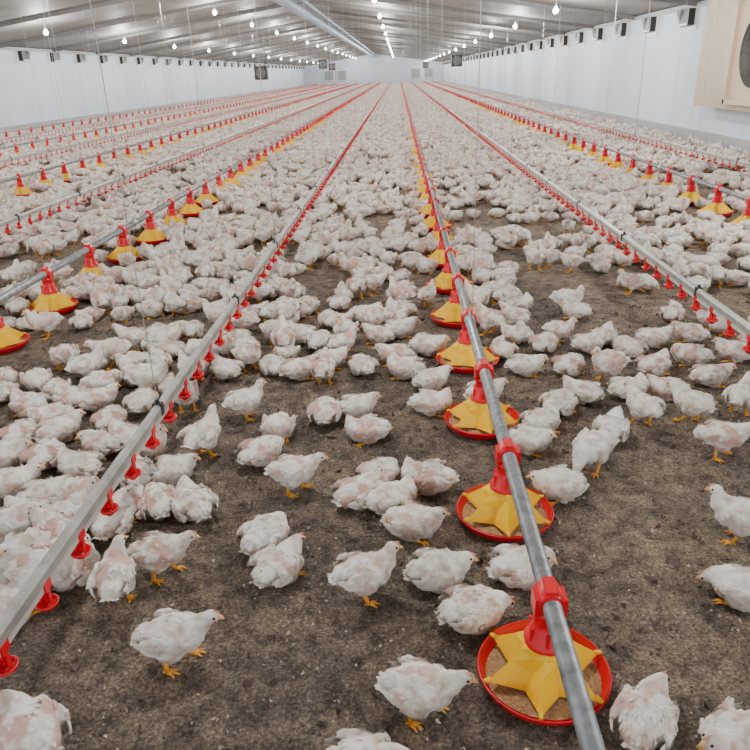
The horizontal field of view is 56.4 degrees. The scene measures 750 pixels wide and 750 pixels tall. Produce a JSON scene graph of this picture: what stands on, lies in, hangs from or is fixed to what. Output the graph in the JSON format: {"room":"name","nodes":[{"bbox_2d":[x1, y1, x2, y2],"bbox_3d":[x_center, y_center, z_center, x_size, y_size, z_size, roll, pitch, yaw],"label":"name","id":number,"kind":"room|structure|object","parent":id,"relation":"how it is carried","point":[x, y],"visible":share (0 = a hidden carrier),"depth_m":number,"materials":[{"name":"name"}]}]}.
{"room":"farm building","nodes":[
{"label":"farm building","id":0,"kind":"room"},
{"bbox_2d":[0,47,306,127],"bbox_3d":[-11.236,-19.493,46.439,0.120,2.620,110.000,-1,23,2],"label":"wall","id":1,"kind":"structure","parent":0,"point":[23,100],"depth_m":30.30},
{"bbox_2d":[0,47,305,131],"bbox_3d":[-11.146,-19.486,46.440,0.060,2.600,110.000,-1,23,2],"label":"trim","id":2,"kind":"structure","parent":1,"relation":"attached to","point":[4,48],"depth_m":30.10,"materials":[{"name":"grey"}]},
{"bbox_2d":[15,50,304,69],"bbox_3d":[-11.019,-21.336,48.066,0.267,0.460,100.460,-1,23,2],"label":"inlet","id":3,"kind":"object","parent":1,"relation":"attached to","point":[22,57],"visible":0.91,"depth_m":32.24,"materials":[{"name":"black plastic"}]},
{"bbox_2d":[0,0,703,65],"bbox_3d":[-1.867,-21.518,45.310,18.950,1.450,110.100,-1,23,2],"label":"ceiling","id":4,"kind":"structure","parent":0,"point":[9,9],"depth_m":23.99,"materials":[{"name":"grey metal"}]},
{"bbox_2d":[0,36,317,136],"bbox_3d":[-9.484,-19.582,46.234,0.348,2.836,107.800,-1,23,2],"label":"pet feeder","id":5,"kind":"object","parent":4,"relation":"hanging from","point":[200,102],"visible":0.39,"depth_m":27.93,"materials":[{"name":"red plastic"}]},
{"bbox_2d":[0,23,325,143],"bbox_3d":[-8.190,-19.761,46.114,0.066,2.856,107.800,-1,23,2],"label":"nipple drinker line","id":6,"kind":"structure","parent":4,"relation":"hanging from","point":[256,96],"depth_m":24.53,"materials":[{"name":"metal"}]},
{"bbox_2d":[0,4,337,157],"bbox_3d":[-6.792,-19.797,46.053,0.348,3.219,107.800,-1,23,2],"label":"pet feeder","id":7,"kind":"object","parent":4,"relation":"hanging from","point":[95,130],"visible":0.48,"depth_m":22.11,"materials":[{"name":"red plastic"}]},
{"bbox_2d":[0,1,347,166],"bbox_3d":[-5.398,-19.983,45.926,0.066,3.253,107.800,-1,23,2],"label":"nipple drinker line","id":8,"kind":"structure","parent":4,"relation":"hanging from","point":[10,159],"depth_m":18.18,"materials":[{"name":"metal"}]},
{"bbox_2d":[0,2,357,199],"bbox_3d":[-3.950,-20.023,45.862,0.348,3.622,107.800,-1,23,2],"label":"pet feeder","id":9,"kind":"object","parent":4,"relation":"hanging from","point":[20,190],"visible":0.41,"depth_m":14.16,"materials":[{"name":"red plastic"}]},
{"bbox_2d":[0,0,369,233],"bbox_3d":[-2.308,-20.229,45.718,0.066,3.691,107.800,-1,23,2],"label":"nipple drinker line","id":10,"kind":"structure","parent":4,"relation":"hanging from","point":[6,223],"depth_m":9.94,"materials":[{"name":"metal"}]},
{"bbox_2d":[0,0,379,354],"bbox_3d":[-0.986,-20.152,45.708,0.348,3.809,107.800,-1,23,2],"label":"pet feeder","id":11,"kind":"object","parent":4,"relation":"hanging from","point":[50,299],"visible":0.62,"depth_m":6.35,"materials":[{"name":"red plastic"}]},
{"bbox_2d":[0,0,390,677],"bbox_3d":[0.509,-20.152,45.659,0.066,3.433,107.800,-1,23,2],"label":"nipple drinker line","id":12,"kind":"structure","parent":4,"relation":"hanging from","point":[35,593],"depth_m":2.51,"materials":[{"name":"metal"}]},
{"bbox_2d":[271,0,376,57],"bbox_3d":[-1.659,-22.719,47.345,0.660,0.530,104.800,-1,23,2],"label":"duct","id":13,"kind":"object","parent":4,"relation":"attached to","point":[294,7],"visible":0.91,"depth_m":27.93,"materials":[{"name":"grey"}]},
{"bbox_2d":[0,0,699,66],"bbox_3d":[-1.805,-22.196,47.140,18.763,1.419,104.070,-1,23,2],"label":"rafters","id":14,"kind":"object","parent":4,"relation":"attached to","point":[396,52],"depth_m":29.06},
{"bbox_2d":[400,0,611,749],"bbox_3d":[1.858,-20.008,45.677,0.348,3.405,107.800,-1,23,2],"label":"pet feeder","id":15,"kind":"object","parent":4,"relation":"hanging from","point":[539,669],"visible":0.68,"depth_m":2.05,"materials":[{"name":"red plastic"}]},
{"bbox_2d":[411,0,749,353],"bbox_3d":[3.217,-20.014,45.630,0.066,3.048,107.800,-1,23,2],"label":"nipple drinker line","id":16,"kind":"structure","parent":4,"relation":"hanging from","point":[734,321],"depth_m":5.12,"materials":[{"name":"metal"}]},
{"bbox_2d":[423,5,749,229],"bbox_3d":[4.851,-19.856,45.645,0.348,2.980,107.800,-1,23,2],"label":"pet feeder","id":17,"kind":"object","parent":4,"relation":"hanging from","point":[717,206],"visible":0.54,"depth_m":10.03,"materials":[{"name":"red plastic"}]},
{"bbox_2d":[432,1,749,171],"bbox_3d":[6.000,-19.873,45.599,0.066,2.652,107.800,-1,23,2],"label":"nipple drinker line","id":18,"kind":"structure","parent":4,"relation":"hanging from","point":[703,153],"depth_m":13.46,"materials":[{"name":"metal"}]},
{"bbox_2d":[306,54,440,84],"bbox_3d":[-0.169,-42.103,96.313,18.750,3.950,0.120,-1,23,2],"label":"wall","id":19,"kind":"structure","parent":0,"point":[395,71],"depth_m":96.36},
{"bbox_2d":[324,67,433,80],"bbox_3d":[0.519,-41.421,96.387,15.100,1.400,0.245,-1,23,2],"label":"fans","id":20,"kind":"object","parent":19,"relation":"attached to","point":[415,73],"visible":0.94,"depth_m":96.29},
{"bbox_2d":[0,124,749,749],"bbox_3d":[-1.772,-18.428,46.589,19.150,0.001,110.400,-1,23,2],"label":"floor","id":21,"kind":"structure","parent":0,"point":[321,652],"depth_m":2.30,"materials":[{"name":"soil"}]},
{"bbox_2d":[0,438,33,468],"bbox_3d":[-1.583,0.333,2.966,0.192,0.126,0.210,17,29,36],"label":"chicken","id":22,"kind":"object","parent":21,"relation":"on","point":[10,451],"visible":0.82,"depth_m":2.94},
{"bbox_2d":[0,418,38,442],"bbox_3d":[-1.594,0.264,3.147,0.179,0.111,0.212,16,29,36],"label":"chicken","id":23,"kind":"object","parent":21,"relation":"on","point":[26,427],"visible":0.66,"depth_m":3.11},
{"bbox_2d":[0,580,38,624],"bbox_3d":[-1.107,0.692,2.110,0.157,0.117,0.240,5,24,16],"label":"chicken","id":24,"kind":"object","parent":21,"relation":"on","point":[7,593],"visible":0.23,"depth_m":2.10},
{"bbox_2d":[0,501,43,543],"bbox_3d":[-1.301,0.525,2.498,0.230,0.128,0.169,-13,26,-25],"label":"chicken","id":25,"kind":"object","parent":21,"relation":"on","point":[15,519],"visible":0.63,"depth_m":2.46},
{"bbox_2d":[0,462,46,497],"bbox_3d":[-1.437,0.418,2.767,0.182,0.119,0.199,10,26,26],"label":"chicken","id":26,"kind":"object","parent":21,"relation":"on","point":[12,479],"visible":0.84,"depth_m":2.73},
{"bbox_2d":[0,527,50,568],"bbox_3d":[-1.146,0.575,2.278,0.174,0.203,0.201,18,30,38],"label":"chicken","id":27,"kind":"object","parent":21,"relation":"on","point":[16,545],"visible":0.59,"depth_m":2.24},
{"bbox_2d":[8,387,51,418],"bbox_3d":[-1.697,0.137,3.428,0.252,0.127,0.164,8,25,21],"label":"chicken","id":28,"kind":"object","parent":21,"relation":"on","point":[19,400],"visible":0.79,"depth_m":3.39},
{"bbox_2d":[0,689,71,749],"bbox_3d":[-0.845,0.858,1.704,0.248,0.122,0.163,17,30,37],"label":"chicken","id":29,"kind":"object","parent":21,"relation":"on","point":[27,722],"visible":1,"depth_m":1.68},
{"bbox_2d":[3,543,73,584],"bbox_3d":[-1.046,0.607,2.184,0.210,0.212,0.182,20,31,40],"label":"chicken","id":30,"kind":"object","parent":21,"relation":"on","point":[19,569],"visible":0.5,"depth_m":2.15},
{"bbox_2d":[19,437,67,471],"bbox_3d":[-1.388,0.338,2.951,0.190,0.118,0.224,11,27,28],"label":"chicken","id":31,"kind":"object","parent":21,"relation":"on","point":[44,451],"visible":0.7,"depth_m":2.90},
{"bbox_2d":[15,474,74,498],"bbox_3d":[-1.271,0.455,2.664,0.190,0.125,0.208,10,26,26],"label":"chicken","id":32,"kind":"object","parent":21,"relation":"on","point":[38,488],"visible":0.5,"depth_m":2.64},
{"bbox_2d":[28,507,74,536],"bbox_3d":[-1.121,0.542,2.449,0.255,0.125,0.167,13,28,31],"label":"chicken","id":33,"kind":"object","parent":21,"relation":"on","point":[43,519],"visible":0.36,"depth_m":2.43},
{"bbox_2d":[33,408,85,442],"bbox_3d":[-1.430,0.237,3.178,0.161,0.125,0.247,17,29,36],"label":"chicken","id":34,"kind":"object","parent":21,"relation":"on","point":[64,427],"visible":0.82,"depth_m":3.14},
{"bbox_2d":[51,381,89,408],"bbox_3d":[-1.514,0.109,3.479,0.252,0.127,0.164,11,27,28],"label":"chicken","id":35,"kind":"object","parent":21,"relation":"on","point":[70,395],"visible":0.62,"depth_m":3.43},
{"bbox_2d":[51,542,102,592],"bbox_3d":[-0.971,0.624,2.268,0.179,0.111,0.212,17,30,37],"label":"chicken","id":36,"kind":"object","parent":21,"relation":"on","point":[82,568],"visible":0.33,"depth_m":2.22},
{"bbox_2d":[54,472,100,503],"bbox_3d":[-1.077,0.439,2.585,0.245,0.205,0.143,15,28,34],"label":"chicken","id":37,"kind":"object","parent":21,"relation":"on","point":[77,489],"visible":0.54,"depth_m":2.53},
{"bbox_2d":[57,446,105,477],"bbox_3d":[-1.204,0.367,2.868,0.202,0.121,0.184,-6,24,-10],"label":"chicken","id":38,"kind":"object","parent":21,"relation":"on","point":[77,463],"visible":0.85,"depth_m":2.83},
{"bbox_2d":[74,381,121,411],"bbox_3d":[-1.374,0.111,3.473,0.239,0.120,0.157,-13,26,-23],"label":"chicken","id":39,"kind":"object","parent":21,"relation":"on","point":[95,399],"visible":0.9,"depth_m":3.43},
{"bbox_2d":[75,429,123,456],"bbox_3d":[-1.183,0.292,3.041,0.211,0.118,0.158,7,25,20],"label":"chicken","id":40,"kind":"object","parent":21,"relation":"on","point":[104,441],"visible":0.91,"depth_m":3.00},
{"bbox_2d":[89,404,128,430],"bbox_3d":[-1.232,0.204,3.262,0.176,0.109,0.208,15,28,33],"label":"chicken","id":41,"kind":"object","parent":21,"relation":"on","point":[100,419],"visible":0.8,"depth_m":3.22},
{"bbox_2d":[86,532,136,603],"bbox_3d":[-0.802,0.624,2.146,0.143,0.198,0.218,-8,24,-14],"label":"chicken","id":42,"kind":"object","parent":21,"relation":"on","point":[112,578],"visible":1,"depth_m":2.11},
{"bbox_2d":[88,486,136,540],"bbox_3d":[-0.944,0.508,2.514,0.163,0.126,0.251,-1,23,2],"label":"chicken","id":43,"kind":"object","parent":21,"relation":"on","point":[103,527],"visible":0.77,"depth_m":2.45},
{"bbox_2d":[114,483,145,519],"bbox_3d":[-0.905,0.479,2.594,0.184,0.114,0.218,14,28,33],"label":"chicken","id":44,"kind":"object","parent":21,"relation":"on","point":[136,490],"visible":0.42,"depth_m":2.56},
{"bbox_2d":[118,454,156,487],"bbox_3d":[-0.953,0.391,2.788,0.209,0.125,0.191,10,26,25],"label":"chicken","id":45,"kind":"object","parent":21,"relation":"on","point":[145,464],"visible":0.44,"depth_m":2.75},
{"bbox_2d":[122,386,159,414],"bbox_3d":[-1.137,0.128,3.425,0.184,0.114,0.218,14,28,32],"label":"chicken","id":46,"kind":"object","parent":21,"relation":"on","point":[141,400],"visible":0.91,"depth_m":3.38},
{"bbox_2d":[121,424,167,457],"bbox_3d":[-0.959,0.281,2.943,0.244,0.204,0.142,10,26,25],"label":"chicken","id":47,"kind":"object","parent":21,"relation":"on","point":[161,429],"visible":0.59,"depth_m":2.90},
{"bbox_2d":[136,481,175,520],"bbox_3d":[-0.805,0.469,2.611,0.183,0.113,0.216,2,24,8],"label":"chicken","id":48,"kind":"object","parent":21,"relation":"on","point":[156,494],"visible":0.81,"depth_m":2.56},
{"bbox_2d":[126,530,200,585],"bbox_3d":[-0.682,0.576,2.273,0.248,0.178,0.139,-5,24,-8],"label":"chicken","id":49,"kind":"object","parent":21,"relation":"on","point":[154,552],"visible":0.98,"depth_m":2.22},
{"bbox_2d":[149,453,200,486],"bbox_3d":[-0.832,0.376,2.820,0.183,0.120,0.200,18,30,38],"label":"chicken","id":50,"kind":"object","parent":21,"relation":"on","point":[170,468],"visible":0.81,"depth_m":2.78},
{"bbox_2d":[130,607,224,678],"bbox_3d":[-0.537,0.717,1.924,0.260,0.187,0.146,-6,24,-9],"label":"chicken","id":51,"kind":"object","parent":21,"relation":"on","point":[166,636],"visible":1,"depth_m":1.87},
{"bbox_2d":[169,473,220,522],"bbox_3d":[-0.668,0.472,2.577,0.213,0.128,0.195,8,25,21],"label":"chicken","id":52,"kind":"object","parent":21,"relation":"on","point":[191,502],"visible":0.99,"depth_m":2.54},
{"bbox_2d":[176,403,221,458],"bbox_3d":[-0.728,0.255,2.979,0.147,0.210,0.252,9,26,23],"label":"chicken","id":53,"kind":"object","parent":21,"relation":"on","point":[203,434],"visible":1,"depth_m":2.94},
{"bbox_2d":[209,353,244,380],"bbox_3d":[-0.799,-0.037,3.774,0.200,0.120,0.183,1,23,6],"label":"chicken","id":54,"kind":"object","parent":21,"relation":"on","point":[222,368],"visible":0.95,"depth_m":3.73},
{"bbox_2d":[222,378,266,421],"bbox_3d":[-0.612,0.122,3.303,0.230,0.192,0.134,-10,25,-19],"label":"chicken","id":55,"kind":"object","parent":21,"relation":"on","point":[244,400],"visible":1,"depth_m":3.27},
{"bbox_2d":[231,341,260,372],"bbox_3d":[-0.701,-0.114,3.854,0.134,0.193,0.230,-23,31,-39],"label":"chicken","id":56,"kind":"object","parent":21,"relation":"on","point":[249,353],"visible":0.98,"depth_m":3.81},
{"bbox_2d":[234,434,285,466],"bbox_3d":[-0.478,0.320,2.928,0.223,0.117,0.189,-6,24,-10],"label":"chicken","id":57,"kind":"object","parent":21,"relation":"on","point":[258,452],"visible":0.96,"depth_m":2.89},
{"bbox_2d":[234,511,289,555],"bbox_3d":[-0.370,0.542,2.411,0.165,0.114,0.256,11,27,28],"label":"chicken","id":58,"kind":"object","parent":21,"relation":"on","point":[257,534],"visible":0.91,"depth_m":2.36},
{"bbox_2d":[258,353,285,375],"bbox_3d":[-0.552,-0.055,3.813,0.174,0.108,0.205,2,24,8],"label":"chicken","id":59,"kind":"object","parent":21,"relation":"on","point":[269,364],"visible":0.84,"depth_m":3.76},
{"bbox_2d":[246,532,306,588],"bbox_3d":[-0.318,0.608,2.245,0.184,0.121,0.202,-2,23,1],"label":"chicken","id":60,"kind":"object","parent":21,"relation":"on","point":[279,565],"visible":1,"depth_m":2.21},
{"bbox_2d":[259,411,297,443],"bbox_3d":[-0.435,0.228,3.137,0.158,0.118,0.240,0,23,5],"label":"chicken","id":61,"kind":"object","parent":21,"relation":"on","point":[280,424],"visible":0.91,"depth_m":3.09},
{"bbox_2d":[263,452,328,498],"bbox_3d":[-0.302,0.377,2.705,0.259,0.180,0.142,-1,23,3],"label":"chicken","id":62,"kind":"object","parent":21,"relation":"on","point":[291,470],"visible":1,"depth_m":2.66},
{"bbox_2d":[277,354,319,380],"bbox_3d":[-0.403,-0.043,3.751,0.250,0.126,0.162,-13,26,-24],"label":"chicken","id":63,"kind":"object","parent":21,"relation":"on","point":[292,368],"visible":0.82,"depth_m":3.70},
{"bbox_2d":[304,329,331,349],"bbox_3d":[-0.322,-0.209,4.147,0.165,0.114,0.256,7,25,19],"label":"chicken","id":64,"kind":"object","parent":21,"relation":"on","point":[316,340],"visible":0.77,"depth_m":4.08},
{"bbox_2d":[306,395,341,425],"bbox_3d":[-0.229,0.168,3.263,0.188,0.117,0.223,14,28,32],"label":"chicken","id":65,"kind":"object","parent":21,"relation":"on","point":[323,410],"visible":1,"depth_m":3.21},
{"bbox_2d":[330,465,381,510],"bbox_3d":[-0.059,0.430,2.634,0.244,0.123,0.160,-19,28,-34],"label":"chicken","id":66,"kind":"object","parent":21,"relation":"on","point":[350,492],"visible":0.83,"depth_m":2.59},
{"bbox_2d":[339,391,381,417],"bbox_3d":[-0.081,0.138,3.322,0.230,0.116,0.150,-9,24,-15],"label":"chicken","id":67,"kind":"object","parent":21,"relation":"on","point":[355,405],"visible":0.91,"depth_m":3.28},
{"bbox_2d":[348,353,379,375],"bbox_3d":[-0.061,-0.054,3.775,0.175,0.109,0.207,1,24,7],"label":"chicken","id":68,"kind":"object","parent":21,"relation":"on","point":[359,364],"visible":1,"depth_m":3.73},
{"bbox_2d":[327,541,402,607],"bbox_3d":[-0.027,0.604,2.133,0.238,0.199,0.139,-5,24,-8],"label":"chicken","id":69,"kind":"object","parent":21,"relation":"on","point":[360,572],"visible":1,"depth_m":2.10},
{"bbox_2d":[324,728,408,749],"bbox_3d":[-0.021,0.882,1.580,0.252,0.127,0.164,-1,23,1],"label":"chicken","id":70,"kind":"object","parent":21,"relation":"on","point":[345,739],"visible":1,"depth_m":1.60},
{"bbox_2d":[344,413,392,446],"bbox_3d":[-0.028,0.231,3.096,0.216,0.121,0.159,-6,24,-10],"label":"chicken","id":71,"kind":"object","parent":21,"relation":"on","point":[368,428],"visible":1,"depth_m":3.05},
{"bbox_2d":[0,294,749,749],"bbox_3d":[0.423,0.299,3.053,5.029,0.051,4.219,-1,23,2],"label":"wood shavings","id":72,"kind":"object","parent":21,"relation":"on","point":[708,704],"visible":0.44,"depth_m":2.30,"materials":[{"name":"brown"}]},
{"bbox_2d":[0,81,749,423],"bbox_3d":[-1.671,-19.878,49.663,18.707,0.218,101.548,-1,23,2],"label":"flock","id":73,"kind":"object","parent":21,"relation":"on","point":[450,148],"visible":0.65,"depth_m":7.24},
{"bbox_2d":[353,457,400,481],"bbox_3d":[0.017,0.389,2.740,0.212,0.111,0.179,-8,24,-15],"label":"chicken","id":74,"kind":"object","parent":21,"relation":"on","point":[390,471],"visible":0.59,"depth_m":2.73},
{"bbox_2d":[359,323,395,344],"bbox_3d":[0.018,-0.247,4.207,0.236,0.115,0.155,10,26,26],"label":"chicken","id":75,"kind":"object","parent":21,"relation":"on","point":[375,334],"visible":0.98,"depth_m":4.17},
{"bbox_2d":[362,473,417,514],"bbox_3d":[0.051,0.447,2.586,0.221,0.123,0.165,-7,24,-13],"label":"chicken","id":76,"kind":"object","parent":21,"relation":"on","point":[387,494],"visible":0.79,"depth_m":2.55},
{"bbox_2d":[373,343,416,366],"bbox_3d":[0.112,-0.119,3.897,0.247,0.121,0.162,1,24,7],"label":"chicken","id":77,"kind":"object","parent":21,"relation":"on","point":[384,350],"visible":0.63,"depth_m":3.87},
{"bbox_2d":[382,316,419,338],"bbox_3d":[0.152,-0.294,4.295,0.247,0.125,0.160,-10,25,-18],"label":"chicken","id":78,"kind":"object","parent":21,"relation":"on","point":[401,328],"visible":0.82,"depth_m":4.25},
{"bbox_2d":[380,500,450,546],"bbox_3d":[0.140,0.505,2.449,0.247,0.121,0.162,6,24,17],"label":"chicken","id":79,"kind":"object","parent":21,"relation":"on","point":[411,521],"visible":1,"depth_m":2.40},
{"bbox_2d":[374,654,478,732],"bbox_3d":[0.126,0.784,1.731,0.261,0.180,0.142,5,24,14],"label":"chicken","id":80,"kind":"object","parent":21,"relation":"on","point":[417,687],"visible":1,"depth_m":1.69},
{"bbox_2d":[408,334,450,356],"bbox_3d":[0.296,-0.181,4.016,0.215,0.129,0.196,-10,25,-19],"label":"chicken","id":81,"kind":"object","parent":21,"relation":"on","point":[428,345],"visible":0.98,"depth_m":3.96},
{"bbox_2d":[407,386,452,417],"bbox_3d":[0.259,0.120,3.329,0.219,0.122,0.162,0,23,4],"label":"chicken","id":82,"kind":"object","parent":21,"relation":"on","point":[430,402],"visible":0.99,"depth_m":3.28},
{"bbox_2d":[401,455,459,495],"bbox_3d":[0.214,0.388,2.708,0.228,0.127,0.168,1,24,7],"label":"chicken","id":83,"kind":"object","parent":21,"relation":"on","point":[430,477],"visible":0.86,"depth_m":2.67},
{"bbox_2d":[410,364,453,390],"bbox_3d":[0.278,0.015,3.574,0.183,0.120,0.200,12,27,29],"label":"chicken","id":84,"kind":"object","parent":21,"relation":"on","point":[433,378],"visible":0.98,"depth_m":3.53},
{"bbox_2d":[402,547,478,594],"bbox_3d":[0.190,0.609,2.205,0.204,0.122,0.186,-20,29,-35],"label":"chicken","id":85,"kind":"object","parent":21,"relation":"on","point":[435,570],"visible":0.98,"depth_m":2.17},
{"bbox_2d":[434,582,514,634],"bbox_3d":[0.298,0.679,2.043,0.254,0.113,0.164,-7,24,-11],"label":"chicken","id":86,"kind":"object","parent":21,"relation":"on","point":[473,610],"visible":1,"depth_m":2.00},
{"bbox_2d":[484,543,557,590],"bbox_3d":[0.458,0.597,2.209,0.224,0.125,0.165,-4,23,-5],"label":"chicken","id":87,"kind":"object","parent":21,"relation":"on","point":[510,564],"visible":0.77,"depth_m":2.17},
{"bbox_2d":[504,353,548,377],"bbox_3d":[0.786,-0.061,3.716,0.199,0.119,0.182,-14,26,-26],"label":"chicken","id":88,"kind":"object","parent":21,"relation":"on","point":[524,365],"visible":1,"depth_m":3.67},
{"bbox_2d":[508,423,557,457],"bbox_3d":[0.643,0.265,2.973,0.197,0.118,0.180,-7,24,-12],"label":"chicken","id":89,"kind":"object","parent":21,"relation":"on","point":[530,439],"visible":0.92,"depth_m":2.92},
{"bbox_2d":[517,407,560,433],"bbox_3d":[0.747,0.204,3.112,0.255,0.114,0.165,-17,28,-32],"label":"chicken","id":90,"kind":"object","parent":21,"relation":"on","point":[546,418],"visible":0.73,"depth_m":3.07},
{"bbox_2d":[528,331,559,352],"bbox_3d":[0.970,-0.184,3.996,0.216,0.113,0.182,-10,25,-19],"label":"chicken","id":91,"kind":"object","parent":21,"relation":"on","point":[544,341],"visible":1,"depth_m":3.95},
{"bbox_2d":[525,463,589,505],"bbox_3d":[0.703,0.403,2.640,0.190,0.124,0.208,19,31,39],"label":"chicken","id":92,"kind":"object","parent":21,"relation":"on","point":[559,483],"visible":0.94,"depth_m":2.59},
{"bbox_2d":[538,388,577,416],"bbox_3d":[0.870,0.125,3.281,0.169,0.116,0.262,18,30,38],"label":"chicken","id":93,"kind":"object","parent":21,"relation":"on","point":[563,400],"visible":0.87,"depth_m":3.23},
{"bbox_2d":[549,352,586,376],"bbox_3d":[1.023,-0.054,3.688,0.219,0.115,0.185,-3,23,-3],"label":"chicken","id":94,"kind":"object","parent":21,"relation":"on","point":[572,364],"visible":1,"depth_m":3.64},
{"bbox_2d":[560,375,605,404],"bbox_3d":[1.014,0.076,3.386,0.194,0.116,0.177,-2,23,-1],"label":"chicken","id":95,"kind":"object","parent":21,"relation":"on","point":[589,391],"visible":0.88,"depth_m":3.35},
{"bbox_2d":[569,329,607,353],"bbox_3d":[1.221,-0.191,3.987,0.238,0.117,0.156,-6,24,-10],"label":"chicken","id":96,"kind":"object","parent":21,"relation":"on","point":[583,342],"visible":0.93,"depth_m":3.94},
{"bbox_2d":[571,427,619,477],"bbox_3d":[0.854,0.309,2.790,0.273,0.170,0.150,-20,29,-36],"label":"chicken","id":97,"kind":"object","parent":21,"relation":"on","point":[589,447],"visible":0.94,"depth_m":2.73},
{"bbox_2d":[590,347,631,383],"bbox_3d":[1.189,-0.066,3.579,0.254,0.212,0.148,-12,25,-21],"label":"chicken","id":98,"kind":"object","parent":21,"relation":"on","point":[612,362],"visible":1,"depth_m":3.52},
{"bbox_2d":[591,405,630,441],"bbox_3d":[1.019,0.228,3.023,0.188,0.123,0.206,-5,23,-6],"label":"chicken","id":99,"kind":"object","parent":21,"relation":"on","point":[614,422],"visible":0.76,"depth_m":2.99},
{"bbox_2d":[606,371,648,399],"bbox_3d":[1.229,0.058,3.407,0.213,0.119,0.159,-6,24,-9],"label":"chicken","id":100,"kind":"object","parent":21,"relation":"on","point":[616,387],"visible":0.76,"depth_m":3.38},
{"bbox_2d":[612,335,648,357],"bbox_3d":[1.408,-0.159,3.901,0.168,0.116,0.260,-7,24,-11],"label":"chicken","id":101,"kind":"object","parent":21,"relation":"on","point":[631,347],"visible":0.92,"depth_m":3.84},
{"bbox_2d":[623,380,665,425],"bbox_3d":[1.188,0.142,3.145,0.137,0.176,0.245,-15,27,-28],"label":"chicken","id":102,"kind":"object","parent":21,"relation":"on","point":[640,404],"visible":1,"depth_m":3.10},
{"bbox_2d":[609,670,680,749],"bbox_3d":[0.655,0.818,1.691,0.152,0.118,0.234,12,27,29],"label":"chicken","id":103,"kind":"object","parent":21,"relation":"on","point":[644,713],"visible":1,"depth_m":1.66},
{"bbox_2d":[632,347,671,376],"bbox_3d":[1.461,-0.063,3.664,0.245,0.123,0.161,-16,27,-29],"label":"chicken","id":104,"kind":"object","parent":21,"relation":"on","point":[657,364],"visible":0.98,"depth_m":3.62},
{"bbox_2d":[634,325,674,348],"bbox_3d":[1.609,-0.223,4.030,0.245,0.120,0.161,-2,23,-1],"label":"chicken","id":105,"kind":"object","parent":21,"relation":"on","point":[654,337],"visible":0.92,"depth_m":3.99},
{"bbox_2d":[646,373,691,401],"bbox_3d":[1.422,0.058,3.397,0.230,0.116,0.150,4,24,13],"label":"chicken","id":106,"kind":"object","parent":21,"relation":"on","point":[658,386],"visible":0.73,"depth_m":3.37},
{"bbox_2d":[669,321,710,342],"bbox_3d":[1.837,-0.252,4.084,0.237,0.116,0.156,10,26,25],"label":"chicken","id":107,"kind":"object","parent":21,"relation":"on","point":[690,332],"visible":0.98,"depth_m":4.04},
{"bbox_2d":[666,379,718,421],"bbox_3d":[1.419,0.128,3.160,0.139,0.177,0.256,-19,29,-35],"label":"chicken","id":108,"kind":"object","parent":21,"relation":"on","point":[690,402],"visible":1,"depth_m":3.12},
{"bbox_2d":[670,343,714,366],"bbox_3d":[1.710,-0.117,3.771,0.224,0.125,0.168,5,24,16],"label":"chicken","id":109,"kind":"object","parent":21,"relation":"on","point":[691,354],"visible":0.98,"depth_m":3.73},
{"bbox_2d":[688,363,737,388],"bbox_3d":[1.694,-0.007,3.523,0.237,0.120,0.154,-4,23,-5],"label":"chicken","id":110,"kind":"object","parent":21,"relation":"on","point":[711,375],"visible":1,"depth_m":3.49},
{"bbox_2d":[693,419,749,462],"bbox_3d":[1.433,0.254,2.859,0.255,0.183,0.143,1,24,7],"label":"chicken","id":111,"kind":"object","parent":21,"relation":"on","point":[723,436],"visible":0.99,"depth_m":2.81},
{"bbox_2d":[695,564,749,612],"bbox_3d":[1.096,0.631,2.103,0.244,0.109,0.158,16,29,35],"label":"chicken","id":112,"kind":"object","parent":21,"relation":"on","point":[731,582],"visible":1,"depth_m":2.08},
{"bbox_2d":[696,696,749,749],"bbox_3d":[0.851,0.839,1.623,0.186,0.122,0.204,10,26,25],"label":"chicken","id":113,"kind":"object","parent":21,"relation":"on","point":[727,727],"visible":1,"depth_m":1.60},
{"bbox_2d":[704,483,749,544],"bbox_3d":[1.236,0.471,2.349,0.171,0.200,0.198,-11,25,-20],"label":"chicken","id":114,"kind":"object","parent":21,"relation":"on","point":[732,512],"visible":1,"depth_m":2.33},
{"bbox_2d":[712,337,749,362],"bbox_3d":[1.972,-0.138,3.804,0.202,0.121,0.185,-8,24,-13],"label":"chicken","id":115,"kind":"object","parent":21,"relation":"on","point":[732,350],"visible":0.88,"depth_m":3.77},
{"bbox_2d":[722,371,749,416],"bbox_3d":[1.678,0.095,3.198,0.134,0.192,0.229,19,31,39],"label":"chicken","id":116,"kind":"object","parent":21,"relation":"on","point":[738,394],"visible":1,"depth_m":3.16},
{"bbox_2d":[442,0,749,139],"bbox_3d":[7.617,-19.767,45.701,0.120,2.620,110.000,-1,23,2],"label":"wall","id":117,"kind":"structure","parent":0,"point":[662,56],"depth_m":18.67,"materials":[{"name":"paint"}]},
{"bbox_2d":[442,7,700,64],"bbox_3d":[7.475,-21.604,47.342,0.267,0.460,100.460,-1,23,2],"label":"inlet","id":118,"kind":"object","parent":117,"relation":"attached to","point":[621,30],"visible":0.73,"depth_m":20.48,"materials":[{"name":"white plastic"}]},
{"bbox_2d":[442,0,749,154],"bbox_3d":[7.528,-19.757,45.709,0.060,2.600,110.000,-1,23,2],"label":"trim","id":119,"kind":"structure","parent":117,"relation":"attached to","point":[743,144],"depth_m":16.87,"materials":[{"name":"grey"}]},
{"bbox_2d":[694,0,749,111],"bbox_3d":[6.199,-5.215,11.221,0.440,1.840,4.300,-1,23,2],"label":"exhaust fan","id":120,"kind":"object","parent":117,"relation":"attached to","point":[727,83],"visible":1,"depth_m":12.12,"materials":[{"name":"beige"}]},
{"bbox_2d":[739,23,749,87],"bbox_3d":[6.039,-5.153,11.089,0.008,1.128,1.128,-1,23,2],"label":"grille","id":121,"kind":"object","parent":120,"relation":"attached to","point":[746,27],"depth_m":11.55,"materials":[{"name":"grey"}]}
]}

